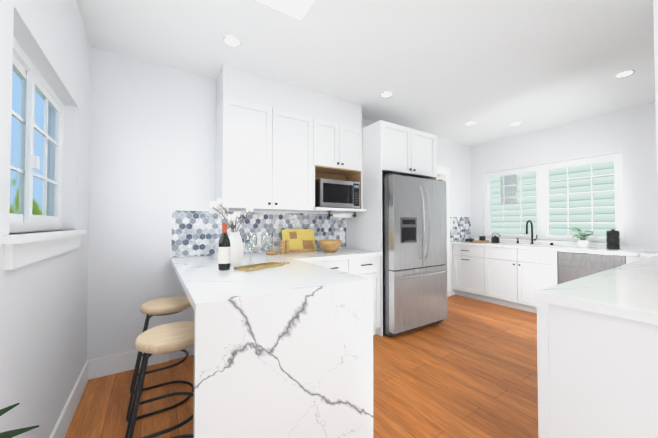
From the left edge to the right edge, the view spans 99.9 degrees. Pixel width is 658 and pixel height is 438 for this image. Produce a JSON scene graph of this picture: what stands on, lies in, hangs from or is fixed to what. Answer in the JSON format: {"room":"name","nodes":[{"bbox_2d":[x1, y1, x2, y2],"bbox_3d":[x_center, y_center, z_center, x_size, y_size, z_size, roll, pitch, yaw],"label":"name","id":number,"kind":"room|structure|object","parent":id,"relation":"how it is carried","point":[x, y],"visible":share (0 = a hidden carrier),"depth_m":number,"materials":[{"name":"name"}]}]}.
{"room":"kitchen","nodes":[
{"label":"kitchen","id":0,"kind":"room"},
{"bbox_2d":[0,0,91,437],"bbox_3d":[-0.406,-0.107,-0.304,0.160,2.660,6.160,1,-1,-33],"label":"wall","id":1,"kind":"structure","parent":0,"point":[43,330],"depth_m":1.37,"materials":[{"name":"white paint"}]},
{"bbox_2d":[9,36,63,232],"bbox_3d":[-1.479,-0.349,1.371,0.070,0.823,1.022,1,-1,-33],"label":"window","id":2,"kind":"structure","parent":1,"relation":"in","point":[27,73],"depth_m":1.36,"materials":[{"name":"white paint"}]},
{"bbox_2d":[2,230,85,269],"bbox_3d":[-1.418,0.123,1.401,0.115,0.120,1.122,1,-1,-33],"label":"window sill","id":3,"kind":"structure","parent":1,"relation":"attached to","point":[21,250],"depth_m":1.14,"materials":[{"name":"white paint"}]},
{"bbox_2d":[50,350,168,437],"bbox_3d":[-0.060,1.150,-0.194,0.565,0.150,6.010,1,-1,-33],"label":"baseboard","id":4,"kind":"structure","parent":1,"relation":"attached to","point":[106,366],"depth_m":2.20,"materials":[{"name":"white paint"}]},
{"bbox_2d":[87,47,470,359],"bbox_3d":[0.068,-0.026,4.247,5.540,2.660,1.300,1,-1,-33],"label":"wall","id":5,"kind":"structure","parent":0,"point":[152,144],"depth_m":2.40,"materials":[{"name":"white paint"}]},
{"bbox_2d":[257,232,263,242],"bbox_3d":[-0.727,0.196,2.952,0.072,0.116,0.009,1,-1,-33],"label":"electrical outlet plate","id":6,"kind":"object","parent":5,"relation":"attached to","point":[259,234],"depth_m":2.94,"materials":[{"name":"white paint"}]},
{"bbox_2d":[216,97,319,211],"bbox_3d":[-0.615,-0.591,2.852,0.975,0.992,0.327,1,-1,-33],"label":"upper cabinet","id":7,"kind":"object","parent":5,"relation":"attached to","point":[270,159],"depth_m":2.67,"materials":[{"name":"white wood"}]},
{"bbox_2d":[327,211,355,217],"bbox_3d":[0.158,-0.049,3.260,0.414,0.074,0.060,1,-1,-33],"label":"paper towel holder","id":8,"kind":"object","parent":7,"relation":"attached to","point":[341,215],"visible":0.98,"depth_m":3.22,"materials":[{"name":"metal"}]},
{"bbox_2d":[320,119,362,176],"bbox_3d":[0.030,-0.826,3.268,0.676,0.506,0.327,1,-1,-33],"label":"upper cabinet","id":9,"kind":"object","parent":5,"relation":"attached to","point":[340,145],"depth_m":3.15,"materials":[{"name":"white wood"}]},
{"bbox_2d":[315,178,359,208],"bbox_3d":[0.052,-0.275,3.222,0.536,0.311,0.357,1,-1,-33],"label":"microwave","id":10,"kind":"object","parent":9,"relation":"in","point":[330,193],"visible":0.92,"depth_m":3.06,"materials":[{"name":"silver metal"}]},
{"bbox_2d":[340,233,344,241],"bbox_3d":[0.170,0.232,3.524,0.072,0.116,0.009,1,-1,-33],"label":"electrical outlet plate","id":11,"kind":"object","parent":5,"relation":"attached to","point":[342,236],"depth_m":3.52,"materials":[{"name":"white paint"}]},
{"bbox_2d":[437,166,450,296],"bbox_3d":[1.597,0.214,4.524,1.050,2.190,0.177,1,-1,-33],"label":"door frame","id":12,"kind":"structure","parent":5,"relation":"attached to","point":[443,173],"depth_m":4.70,"materials":[{"name":"white paint"}]},
{"bbox_2d":[216,64,361,128],"bbox_3d":[-0.360,-1.231,3.038,1.595,0.292,0.312,1,-1,-33],"label":"soffit","id":13,"kind":"structure","parent":0,"point":[239,84],"depth_m":2.79,"materials":[{"name":"white paint"}]},
{"bbox_2d":[65,294,537,437],"bbox_3d":[1.650,1.282,1.609,5.790,0.050,7.610,1,-1,-33],"label":"floor","id":14,"kind":"structure","parent":0,"point":[467,368],"depth_m":2.09,"materials":[{"name":"brown wood"}]},
{"bbox_2d":[0,403,38,437],"bbox_3d":[-0.257,0.711,0.266,0.529,1.046,0.481,1,-1,-33],"label":"palm plant","id":15,"kind":"object","parent":14,"relation":"on","point":[11,433],"visible":1,"depth_m":0.33,"materials":[{"name":"green plant"}]},
{"bbox_2d":[125,321,193,437],"bbox_3d":[-0.825,0.918,1.416,0.402,0.670,0.357,1,-1,-33],"label":"bar stool","id":16,"kind":"object","parent":14,"relation":"on","point":[170,337],"visible":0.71,"depth_m":1.35,"materials":[{"name":"brown wood"}]},
{"bbox_2d":[126,296,193,420],"bbox_3d":[-1.175,0.928,1.963,0.402,0.670,0.357,1,-1,-33],"label":"bar stool","id":17,"kind":"object","parent":14,"relation":"on","point":[165,306],"visible":0.88,"depth_m":1.88,"materials":[{"name":"brown wood"}]},
{"bbox_2d":[170,209,382,437],"bbox_3d":[-0.145,0.589,2.310,1.979,1.362,1.714,1,-1,-33],"label":"countertop","id":18,"kind":"structure","parent":14,"relation":"on","point":[285,351],"depth_m":1.36,"materials":[{"name":"white stone"}]},
{"bbox_2d":[218,223,230,270],"bbox_3d":[-0.704,0.185,1.862,0.077,0.312,0.077,1,-1,-33],"label":"wine bottle","id":19,"kind":"object","parent":18,"relation":"on","point":[224,248],"visible":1,"depth_m":1.83,"materials":[{"name":"black glass"}]},
{"bbox_2d":[209,198,252,265],"bbox_3d":[-0.721,0.096,2.037,0.323,0.496,0.232,1,-1,-33],"label":"vase","id":20,"kind":"object","parent":18,"relation":"on","point":[237,250],"visible":1,"depth_m":2.03,"materials":[{"name":"white ceramic"}]},
{"bbox_2d":[234,262,283,271],"bbox_3d":[-0.488,0.335,1.962,0.140,0.016,0.340,-1,-1,35],"label":"brass tray","id":21,"kind":"object","parent":18,"relation":"on","point":[259,266],"visible":1,"depth_m":1.94,"materials":[{"name":"brown"}]},
{"bbox_2d":[245,232,256,268],"bbox_3d":[-0.540,0.214,1.909,0.084,0.245,0.084,1,-1,-33],"label":"wine glass","id":22,"kind":"object","parent":21,"relation":"on","point":[246,236],"visible":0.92,"depth_m":1.90,"materials":[{"name":"clear glass"}]},
{"bbox_2d":[261,232,272,265],"bbox_3d":[-0.456,0.217,2.027,0.084,0.245,0.084,1,-1,-33],"label":"wine glass","id":23,"kind":"object","parent":21,"relation":"on","point":[269,233],"visible":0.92,"depth_m":2.02,"materials":[{"name":"clear glass"}]},
{"bbox_2d":[266,243,277,254],"bbox_3d":[-0.577,0.289,2.808,0.120,0.137,0.120,1,-1,-33],"label":"caddy","id":24,"kind":"object","parent":18,"relation":"on","point":[272,252],"visible":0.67,"depth_m":2.77,"materials":[{"name":"brown wood"}]},
{"bbox_2d":[280,240,284,253],"bbox_3d":[-0.477,0.285,2.837,0.054,0.146,0.053,1,-1,-33],"label":"pepper mill","id":25,"kind":"object","parent":18,"relation":"on","point":[282,247],"visible":1,"depth_m":2.82,"materials":[{"name":"brown wood"}]},
{"bbox_2d":[285,239,289,253],"bbox_3d":[-0.438,0.286,2.897,0.054,0.146,0.053,1,-1,-33],"label":"pepper mill","id":26,"kind":"object","parent":18,"relation":"on","point":[287,250],"visible":0.96,"depth_m":2.88,"materials":[{"name":"brown wood"}]},
{"bbox_2d":[282,229,315,252],"bbox_3d":[-0.325,0.236,3.056,0.377,0.253,0.135,1,-1,-27],"label":"cookbook stand","id":27,"kind":"object","parent":18,"relation":"on","point":[301,240],"visible":0.77,"depth_m":3.05,"materials":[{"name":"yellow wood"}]},
{"bbox_2d":[318,240,341,251],"bbox_3d":[0.014,0.300,3.043,0.270,0.125,0.270,1,-1,-33],"label":"wooden bowl","id":28,"kind":"object","parent":18,"relation":"on","point":[330,245],"visible":1,"depth_m":2.96,"materials":[{"name":"brown wood"}]},
{"bbox_2d":[347,120,436,336],"bbox_3d":[0.823,0.103,3.560,0.987,2.378,0.661,1,-1,-33],"label":"enclosure","id":29,"kind":"object","parent":14,"relation":"on","point":[388,148],"visible":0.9,"depth_m":3.23,"materials":[{"name":"white wood"}]},
{"bbox_2d":[382,173,447,336],"bbox_3d":[0.894,0.402,3.443,0.915,1.774,0.812,1,-1,-33],"label":"fridge","id":30,"kind":"object","parent":14,"relation":"on","point":[414,220],"visible":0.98,"depth_m":3.08,"materials":[{"name":"silver metal"}]},
{"bbox_2d":[450,216,657,310],"bbox_3d":[2.989,0.618,3.954,0.612,1.361,2.318,1,-1,-33],"label":"base cabinets","id":31,"kind":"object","parent":14,"relation":"on","point":[496,273],"depth_m":4.15,"materials":[{"name":"white wood"}]},
{"bbox_2d":[465,233,500,242],"bbox_3d":[2.607,0.309,4.669,0.240,0.163,0.554,1,-1,-33],"label":"tray","id":32,"kind":"object","parent":31,"relation":"on","point":[494,239],"depth_m":4.65,"materials":[{"name":"black metal"}]},
{"bbox_2d":[526,220,536,243],"bbox_3d":[3.031,0.198,4.139,0.213,0.367,0.104,1,-1,-33],"label":"faucet","id":33,"kind":"object","parent":31,"relation":"on","point":[531,223],"visible":1,"depth_m":4.18,"materials":[{"name":"black metal"}]},
{"bbox_2d":[568,227,599,247],"bbox_3d":[3.331,0.239,3.616,0.360,0.268,0.356,1,-1,-33],"label":"plant pot","id":34,"kind":"object","parent":31,"relation":"on","point":[583,242],"visible":1,"depth_m":3.58,"materials":[{"name":"white ceramic"}]},
{"bbox_2d":[606,229,619,249],"bbox_3d":[3.468,0.246,3.377,0.114,0.244,0.112,1,-1,-33],"label":"canisters","id":35,"kind":"object","parent":31,"relation":"on","point":[613,239],"visible":1,"depth_m":3.34,"materials":[{"name":"black metal"}]},
{"bbox_2d":[526,248,657,437],"bbox_3d":[2.578,0.783,1.921,3.492,0.959,0.660,1,-1,-33],"label":"countertop","id":36,"kind":"structure","parent":14,"relation":"on","point":[597,351],"depth_m":1.12,"materials":[{"name":"white stone"}]},
{"bbox_2d":[558,251,625,283],"bbox_3d":[3.307,0.853,3.423,0.606,0.874,0.599,1,-1,-33],"label":"dishwasher","id":37,"kind":"object","parent":14,"relation":"on","point":[572,266],"visible":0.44,"depth_m":3.34,"materials":[{"name":"silver metal"}]},
{"bbox_2d":[76,0,654,146],"bbox_3d":[1.973,-1.686,1.156,5.790,0.550,6.410,1,-1,-33],"label":"ceiling","id":38,"kind":"structure","parent":0,"point":[447,70],"depth_m":2.28,"materials":[{"name":"white paint"}]},
{"bbox_2d":[223,35,240,46],"bbox_3d":[-0.758,-1.390,2.165,0.134,0.006,0.134,-1,-1,30],"label":"recessed light","id":39,"kind":"object","parent":38,"relation":"in","point":[233,41],"depth_m":2.16,"materials":[{"name":"white paint"}]},
{"bbox_2d":[380,91,392,97],"bbox_3d":[0.632,-1.374,3.053,0.134,0.006,0.134,0,-1,12],"label":"recessed light","id":40,"kind":"object","parent":38,"relation":"in","point":[386,94],"depth_m":3.05,"materials":[{"name":"white paint"}]},
{"bbox_2d":[510,122,520,125],"bbox_3d":[2.669,-1.358,3.951,0.134,0.006,0.134,1,-1,-42],"label":"recessed light","id":41,"kind":"object","parent":38,"relation":"in","point":[516,123],"depth_m":3.95,"materials":[{"name":"white paint"}]},
{"bbox_2d":[614,70,634,77],"bbox_3d":[2.813,-1.382,2.631,0.134,0.006,0.134,1,-1,-42],"label":"recessed light","id":42,"kind":"object","parent":38,"relation":"in","point":[628,72],"depth_m":2.62,"materials":[{"name":"white paint"}]},
{"bbox_2d":[653,0,657,170],"bbox_3d":[1.758,-0.782,1.200,1.307,1.252,0.282,1,-1,-33],"label":"upper cabinet","id":43,"kind":"object","parent":38,"relation":"hanging from","point":[655,8],"visible":1,"depth_m":0.96,"materials":[{"name":"white"}]},
{"bbox_2d":[470,102,657,246],"bbox_3d":[4.271,-0.053,2.685,0.160,2.660,6.160,1,-1,-33],"label":"wall","id":44,"kind":"structure","parent":0,"point":[629,134],"depth_m":3.61,"materials":[{"name":"white paint"}]},
{"bbox_2d":[484,153,623,242],"bbox_3d":[3.282,-0.256,4.241,0.056,1.150,1.740,1,-1,-33],"label":"window","id":45,"kind":"structure","parent":44,"relation":"in","point":[542,196],"depth_m":4.18,"materials":[{"name":"white paint"}]},
{"bbox_2d":[485,238,625,245],"bbox_3d":[3.232,0.331,4.198,0.072,0.025,1.780,1,-1,-33],"label":"window sill","id":46,"kind":"structure","parent":44,"relation":"attached to","point":[605,243],"depth_m":4.07,"materials":[{"name":"white paint"}]},
{"label":"outside","id":47,"kind":"structure","parent":0,"visible":0},
{"bbox_2d":[10,70,43,214],"bbox_3d":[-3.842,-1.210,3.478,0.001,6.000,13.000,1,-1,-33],"label":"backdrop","id":48,"kind":"structure","parent":47,"point":[37,205],"depth_m":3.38,"materials":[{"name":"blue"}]},
{"bbox_2d":[491,161,615,235],"bbox_3d":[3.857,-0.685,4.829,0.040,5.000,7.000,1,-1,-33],"label":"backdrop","id":49,"kind":"structure","parent":47,"point":[602,214],"depth_m":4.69,"materials":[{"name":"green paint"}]}
]}

